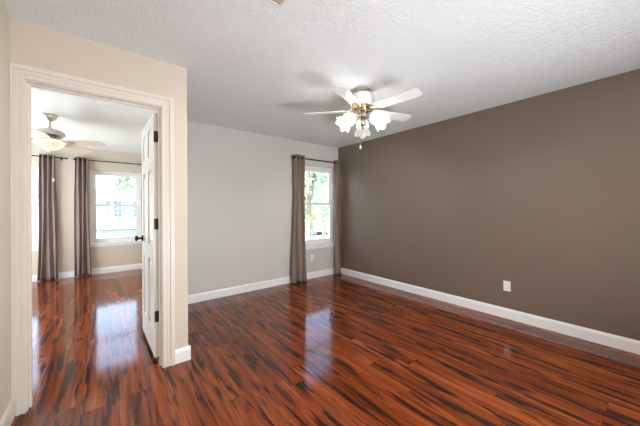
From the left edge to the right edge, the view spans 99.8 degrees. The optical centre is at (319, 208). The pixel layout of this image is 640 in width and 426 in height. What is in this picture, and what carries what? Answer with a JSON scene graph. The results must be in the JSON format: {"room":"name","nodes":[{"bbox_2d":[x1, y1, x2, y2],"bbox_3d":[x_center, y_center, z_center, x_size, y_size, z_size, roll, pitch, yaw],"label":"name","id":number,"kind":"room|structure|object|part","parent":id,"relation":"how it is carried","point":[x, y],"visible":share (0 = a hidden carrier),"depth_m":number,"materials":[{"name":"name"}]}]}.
{"room":"empty living room","nodes":[
{"label":"empty living room","id":0,"kind":"room"},
{"bbox_2d":[0,0,10,420],"bbox_3d":[-0.857,0.044,0.253,0.120,2.440,3.463,0,0,-38],"label":"wall","id":1,"kind":"structure","parent":0,"point":[5,245],"depth_m":1.54,"materials":[{"name":"beige paint"}]},
{"bbox_2d":[0,399,14,425],"bbox_3d":[-0.793,1.207,0.287,0.014,0.114,3.443,0,0,-38],"label":"baseboard","id":2,"kind":"structure","parent":1,"relation":"attached to","point":[7,419],"depth_m":1.55,"materials":[{"name":"beige paint"}]},
{"bbox_2d":[10,62,174,415],"bbox_3d":[-1.567,0.189,1.959,0.887,2.158,0.132,0,0,-38],"label":"door frame","id":3,"kind":"structure","parent":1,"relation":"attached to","point":[19,73],"depth_m":1.72,"materials":[{"name":"beige paint"}]},
{"bbox_2d":[135,112,158,357],"bbox_3d":[-1.571,0.218,2.487,0.173,2.015,0.758,0,0,-40],"label":"door","id":4,"kind":"structure","parent":3,"relation":"attached to","point":[150,214],"depth_m":2.36,"materials":[{"name":"white paint"}]},
{"bbox_3d":[-1.811,0.297,2.693,0.069,0.064,0.064,0,0,-40],"label":"knob","id":5,"kind":"part","parent":4,"relation":"part of","materials":[{"name":"black metal"}]},
{"bbox_2d":[31,145,141,274],"bbox_3d":[-4.860,0.064,4.976,4.020,2.440,0.140,0,0,-38],"label":"wall","id":6,"kind":"structure","parent":0,"point":[119,255],"depth_m":5.07,"materials":[{"name":"beige paint"}]},
{"bbox_2d":[32,166,38,250],"bbox_3d":[-5.308,0.000,4.599,0.900,1.507,0.165,0,0,-38],"label":"window","id":7,"kind":"structure","parent":6,"relation":"in","point":[34,168],"depth_m":4.82,"materials":[{"name":"white plastic"}]},
{"bbox_3d":[-5.348,-0.372,4.647,0.720,0.653,0.028,0,0,-38],"label":"sash","id":8,"kind":"part","parent":7,"relation":"part of","materials":[{"name":"glass"}]},
{"bbox_3d":[-5.326,0.278,4.624,0.720,0.718,0.028,0,0,-38],"label":"sash","id":9,"kind":"part","parent":7,"relation":"part of","materials":[{"name":"white plastic"}]},
{"bbox_2d":[32,263,141,281],"bbox_3d":[-4.806,1.227,4.916,3.780,0.114,0.014,0,0,-38],"label":"baseboard","id":10,"kind":"structure","parent":6,"relation":"attached to","point":[67,274],"depth_m":5.34,"materials":[{"name":"white paint"}]},
{"bbox_2d":[73,158,141,164],"bbox_3d":[-4.071,-0.920,5.459,1.375,0.060,0.092,0,0,-38],"label":"curtain rod","id":11,"kind":"object","parent":6,"relation":"attached to","point":[73,158],"visible":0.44,"depth_m":5.33,"materials":[{"name":"black metal"}]},
{"bbox_2d":[74,157,91,276],"bbox_3d":[-4.481,0.151,5.088,0.247,2.238,0.105,0,0,-38],"label":"curtain","id":12,"kind":"object","parent":11,"relation":"hanging from","point":[82,253],"visible":1,"depth_m":5.08,"materials":[{"name":"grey fabric"}]},
{"bbox_2d":[90,170,141,246],"bbox_3d":[-4.157,-0.006,5.513,0.900,1.507,0.165,0,0,-38],"label":"window","id":13,"kind":"structure","parent":6,"relation":"in","point":[100,242],"depth_m":5.45,"materials":[{"name":"white plastic"}]},
{"bbox_3d":[-4.130,0.714,5.484,0.900,0.068,0.090,0,0,-38],"label":"sill","id":14,"kind":"part","parent":13,"relation":"part of","materials":[{"name":"white paint"}]},
{"bbox_3d":[-4.197,-0.378,5.561,0.720,0.653,0.028,0,0,-38],"label":"sash","id":15,"kind":"part","parent":13,"relation":"part of","materials":[{"name":"glass"}]},
{"bbox_3d":[-4.175,0.272,5.538,0.720,0.718,0.028,0,0,-38],"label":"sash","id":16,"kind":"part","parent":13,"relation":"part of","materials":[{"name":"white plastic"}]},
{"bbox_3d":[-5.229,-0.914,4.539,1.445,0.060,0.091,0,0,-38],"label":"curtain rod","id":17,"kind":"object","parent":6,"relation":"attached to","visible":0},
{"bbox_2d":[37,154,57,280],"bbox_3d":[-4.854,0.153,4.804,0.260,2.238,0.104,0,0,-38],"label":"curtain","id":18,"kind":"object","parent":17,"relation":"hanging from","point":[47,192],"visible":0.99,"depth_m":4.79,"materials":[{"name":"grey fabric"}]},
{"bbox_2d":[10,17,187,348],"bbox_3d":[-2.373,0.052,1.331,3.139,2.440,0.110,0,0,-38],"label":"wall","id":19,"kind":"structure","parent":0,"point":[33,45],"depth_m":2.04,"materials":[{"name":"beige paint"}]},
{"bbox_2d":[187,121,337,294],"bbox_3d":[-0.820,0.044,4.429,3.149,2.440,0.140,0,0,-38],"label":"wall","id":20,"kind":"structure","parent":0,"point":[240,189],"depth_m":4.05,"materials":[{"name":"grey paint"}]},
{"bbox_2d":[188,268,334,303],"bbox_3d":[-0.813,1.207,4.332,3.029,0.114,0.014,0,0,-38],"label":"baseboard","id":21,"kind":"structure","parent":20,"relation":"attached to","point":[209,295],"depth_m":4.09,"materials":[{"name":"white paint"}]},
{"bbox_2d":[292,156,340,163],"bbox_3d":[-0.056,-0.865,4.891,1.105,0.060,0.092,0,0,-38],"label":"curtain rod","id":22,"kind":"object","parent":20,"relation":"attached to","point":[292,156],"visible":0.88,"depth_m":4.85,"materials":[{"name":"black metal"}]},
{"bbox_2d":[291,154,306,283],"bbox_3d":[-0.361,0.168,4.601,0.335,2.163,0.115,0,0,-38],"label":"curtain","id":23,"kind":"object","parent":22,"relation":"hanging from","point":[298,260],"visible":1,"depth_m":4.58,"materials":[{"name":"beige fabric"}]},
{"bbox_2d":[334,160,340,274],"bbox_3d":[0.336,0.164,5.150,0.171,2.163,0.112,0,0,-38],"label":"curtain","id":24,"kind":"object","parent":22,"relation":"hanging from","point":[337,164],"visible":1,"depth_m":5.11,"materials":[{"name":"beige fabric"}]},
{"bbox_2d":[305,165,333,249],"bbox_3d":[-0.057,-0.027,5.013,0.909,1.507,0.165,0,0,-38],"label":"window","id":25,"kind":"structure","parent":20,"relation":"in","point":[325,242],"depth_m":5.21,"materials":[{"name":"white plastic"}]},
{"bbox_3d":[-0.097,-0.398,5.062,0.729,0.653,0.028,0,0,-38],"label":"sash","id":26,"kind":"part","parent":25,"relation":"part of","materials":[{"name":"glass"}]},
{"bbox_3d":[-0.075,0.251,5.038,0.729,0.718,0.028,0,0,-38],"label":"sash","id":27,"kind":"part","parent":25,"relation":"part of","materials":[{"name":"white plastic"}]},
{"bbox_3d":[-0.029,0.693,4.984,0.909,0.068,0.090,0,0,-38],"label":"sill","id":28,"kind":"part","parent":25,"relation":"part of","materials":[{"name":"white paint"}]},
{"bbox_2d":[2,0,639,153],"bbox_3d":[-1.453,-1.248,2.599,6.408,0.150,8.110,0,0,-38],"label":"ceiling","id":29,"kind":"structure","parent":0,"point":[254,66],"depth_m":2.04,"materials":[{"name":"white paint"}]},
{"bbox_2d":[31,113,105,181],"bbox_3d":[-3.338,-0.743,3.310,1.116,0.840,1.089,0,0,-38],"label":"ceiling fan","id":30,"kind":"object","parent":29,"relation":"hanging from","point":[49,138],"visible":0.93,"depth_m":3.31,"materials":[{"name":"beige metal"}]},
{"bbox_3d":[-3.134,-0.837,3.025,0.133,0.034,0.390,0,0,-34],"label":"blade","id":31,"kind":"part","parent":30,"relation":"part of","materials":[{"name":"brown wood"}]},
{"bbox_3d":[-3.352,-0.780,3.343,0.292,0.130,0.292,0,0,-38],"label":"lamp shade","id":32,"kind":"part","parent":30,"relation":"part of","materials":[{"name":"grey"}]},
{"bbox_3d":[-3.342,-0.836,3.728,0.133,0.034,0.390,0,0,2],"label":"blade","id":33,"kind":"part","parent":30,"relation":"part of","materials":[{"name":"brown wood"}]},
{"bbox_3d":[-2.983,-0.837,3.452,0.390,0.034,0.133,0,0,-16],"label":"blade","id":34,"kind":"part","parent":30,"relation":"part of","materials":[{"name":"brown wood"}]},
{"bbox_2d":[265,0,287,8],"bbox_3d":[-0.306,-1.173,1.400,0.336,0.010,0.180,0,0,-38],"label":"ceiling vent","id":35,"kind":"object","parent":29,"relation":"in","point":[279,3],"visible":1,"depth_m":1.53,"materials":[{"name":"white paint"}]},
{"bbox_2d":[303,86,421,148],"bbox_3d":[0.455,-0.880,2.666,1.162,0.604,1.139,0,0,-38],"label":"ceiling fan","id":36,"kind":"object","parent":29,"relation":"hanging from","point":[362,101],"visible":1,"depth_m":2.59,"materials":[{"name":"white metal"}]},
{"bbox_3d":[0.040,-0.976,2.755,0.430,0.031,0.131,0,0,11],"label":"blade","id":37,"kind":"part","parent":36,"relation":"part of","materials":[{"name":"white wood"}]},
{"bbox_3d":[0.245,-0.837,2.625,0.201,0.205,0.178,0,0,-38],"label":"lamp shade","id":38,"kind":"part","parent":36,"relation":"part of","materials":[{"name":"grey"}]},
{"bbox_3d":[0.237,-0.977,2.341,0.131,0.031,0.430,0,0,29],"label":"blade","id":39,"kind":"part","parent":36,"relation":"part of","materials":[{"name":"white wood"}]},
{"bbox_3d":[0.452,-0.839,2.869,0.171,0.205,0.206,0,0,9],"label":"lamp shade","id":40,"kind":"part","parent":36,"relation":"part of","materials":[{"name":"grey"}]},
{"bbox_3d":[0.576,-0.839,2.574,0.176,0.205,0.203,0,0,-38],"label":"lamp shade","id":41,"kind":"part","parent":36,"relation":"part of","materials":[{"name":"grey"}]},
{"bbox_3d":[0.776,-0.979,2.852,0.430,0.031,0.131,0,0,-25],"label":"blade","id":42,"kind":"part","parent":36,"relation":"part of","materials":[{"name":"white wood"}]},
{"bbox_3d":[0.692,-0.979,2.401,0.131,0.031,0.430,0,0,-43],"label":"blade","id":43,"kind":"part","parent":36,"relation":"part of","materials":[{"name":"white wood"}]},
{"bbox_2d":[11,269,639,425],"bbox_3d":[-1.440,1.327,2.599,6.408,0.120,8.110,0,0,-38],"label":"floor","id":44,"kind":"structure","parent":0,"point":[341,349],"depth_m":2.17,"materials":[{"name":"laminate"}]},
{"bbox_2d":[338,69,639,340],"bbox_3d":[1.936,0.030,3.395,0.120,2.440,4.908,0,0,-38],"label":"wall","id":45,"kind":"structure","parent":0,"point":[540,194],"depth_m":2.98,"materials":[{"name":"brown paint"}]},
{"bbox_2d":[341,268,639,354],"bbox_3d":[1.894,1.193,3.348,0.014,0.114,4.894,0,0,-38],"label":"baseboard","id":46,"kind":"structure","parent":45,"relation":"attached to","point":[618,342],"depth_m":2.97,"materials":[{"name":"white paint"}]},
{"bbox_2d":[503,280,510,291],"bbox_3d":[2.123,0.881,3.062,0.009,0.114,0.070,0,0,-38],"label":"wall outlet","id":47,"kind":"object","parent":45,"relation":"attached to","point":[506,284],"visible":1,"depth_m":3.06,"materials":[{"name":"white plastic"}]},
{"bbox_3d":[-1.680,0.048,2.893,0.110,2.440,1.475,0,0,-38],"label":"wall partition","id":48,"kind":"structure","parent":0,"visible":0},
{"bbox_2d":[175,344,190,363],"bbox_3d":[-1.580,1.211,2.790,0.119,0.114,1.445,0,0,-38],"label":"baseboard","id":49,"kind":"structure","parent":48,"relation":"attached to","point":[182,354],"depth_m":2.23,"materials":[{"name":"white paint"}]},
{"label":"outside","id":50,"kind":"structure","parent":0,"visible":0},
{"bbox_2d":[305,216,328,229],"bbox_3d":[-28.725,4.455,52.260,160.000,0.300,102.400,0,0,-38],"label":"ground","id":51,"kind":"structure","parent":50,"point":[327,220],"depth_m":70.34,"materials":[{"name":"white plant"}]},
{"bbox_2d":[32,187,135,241],"bbox_3d":[-21.585,1.059,30.230,17.000,6.420,10.800,0,0,-38],"label":"house","id":52,"kind":"structure","parent":51,"relation":"on","point":[111,221],"depth_m":26.17,"materials":[{"name":"white"}]},
{"bbox_2d":[106,201,109,216],"bbox_3d":[-20.389,0.038,25.905,0.320,1.610,0.063,0,0,-38],"label":"shutter","id":53,"kind":"object","parent":52,"relation":"hanging from","point":[107,202],"depth_m":25.89,"materials":[{"name":"grey"}]},
{"bbox_3d":[-19.800,0.035,26.401,0.600,1.550,0.015,0,0,-38],"label":"pane","id":54,"kind":"part","parent":52,"relation":"part of","materials":[{"name":"clear glass"}]},
{"bbox_2d":[123,201,126,216],"bbox_3d":[-19.356,0.033,26.726,0.320,1.610,0.063,0,0,-38],"label":"shutter","id":55,"kind":"object","parent":52,"relation":"hanging from","point":[124,202],"depth_m":26.72,"materials":[{"name":"grey"}]},
{"bbox_2d":[127,201,130,216],"bbox_3d":[-19.082,0.031,26.944,0.320,1.610,0.063,0,0,-38],"label":"shutter","id":56,"kind":"object","parent":52,"relation":"hanging from","point":[128,202],"depth_m":26.92,"materials":[{"name":"grey"}]},
{"bbox_3d":[-18.582,0.029,27.368,0.650,1.550,0.015,0,0,-38],"label":"pane","id":57,"kind":"part","parent":52,"relation":"part of","materials":[{"name":"clear glass"}]},
{"bbox_2d":[100,176,135,190],"bbox_3d":[-26.571,-1.135,37.926,5.532,10.899,6.191,0,0,32],"label":"tree","id":58,"kind":"object","parent":51,"relation":"on","point":[127,182],"visible":0.29,"depth_m":37.30,"materials":[{"name":"green plant"}]},
{"bbox_2d":[305,171,328,239],"bbox_3d":[-0.754,-0.330,20.464,6.330,9.033,6.290,0,0,-38],"label":"tree","id":59,"kind":"object","parent":51,"relation":"on","point":[312,176],"visible":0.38,"depth_m":20.45,"materials":[{"name":"green plant"}]},
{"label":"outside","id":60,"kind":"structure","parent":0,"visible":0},
{"bbox_3d":[-8.869,4.187,49.772,20.000,0.035,31.000,0,0,-38],"label":"court","id":61,"kind":"object","parent":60,"visible":0},
{"bbox_2d":[305,171,323,228],"bbox_3d":[-1.671,-1.253,40.774,7.596,10.840,7.548,0,0,4],"label":"tree","id":62,"kind":"object","parent":61,"relation":"on","point":[306,171],"visible":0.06,"depth_m":40.17,"materials":[{"name":"green plant"}]},
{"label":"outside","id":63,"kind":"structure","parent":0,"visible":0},
{"bbox_3d":[-7.078,4.180,25.012,160.000,0.030,7.000,0,0,-38],"label":"street","id":64,"kind":"object","parent":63,"visible":0},
{"bbox_2d":[305,172,328,238],"bbox_3d":[-0.010,-0.016,27.328,4.286,8.384,4.757,0,0,17],"label":"tree","id":65,"kind":"object","parent":64,"relation":"on","point":[325,174],"visible":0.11,"depth_m":26.77,"materials":[{"name":"green plant"}]},
{"bbox_2d":[305,230,328,239],"bbox_3d":[-0.315,3.347,31.921,4.545,1.568,1.850,0,0,-38],"label":"car","id":66,"kind":"object","parent":64,"relation":"on","point":[318,235],"visible":0.15,"depth_m":30.90,"materials":[{"name":"white paint"}]}
]}

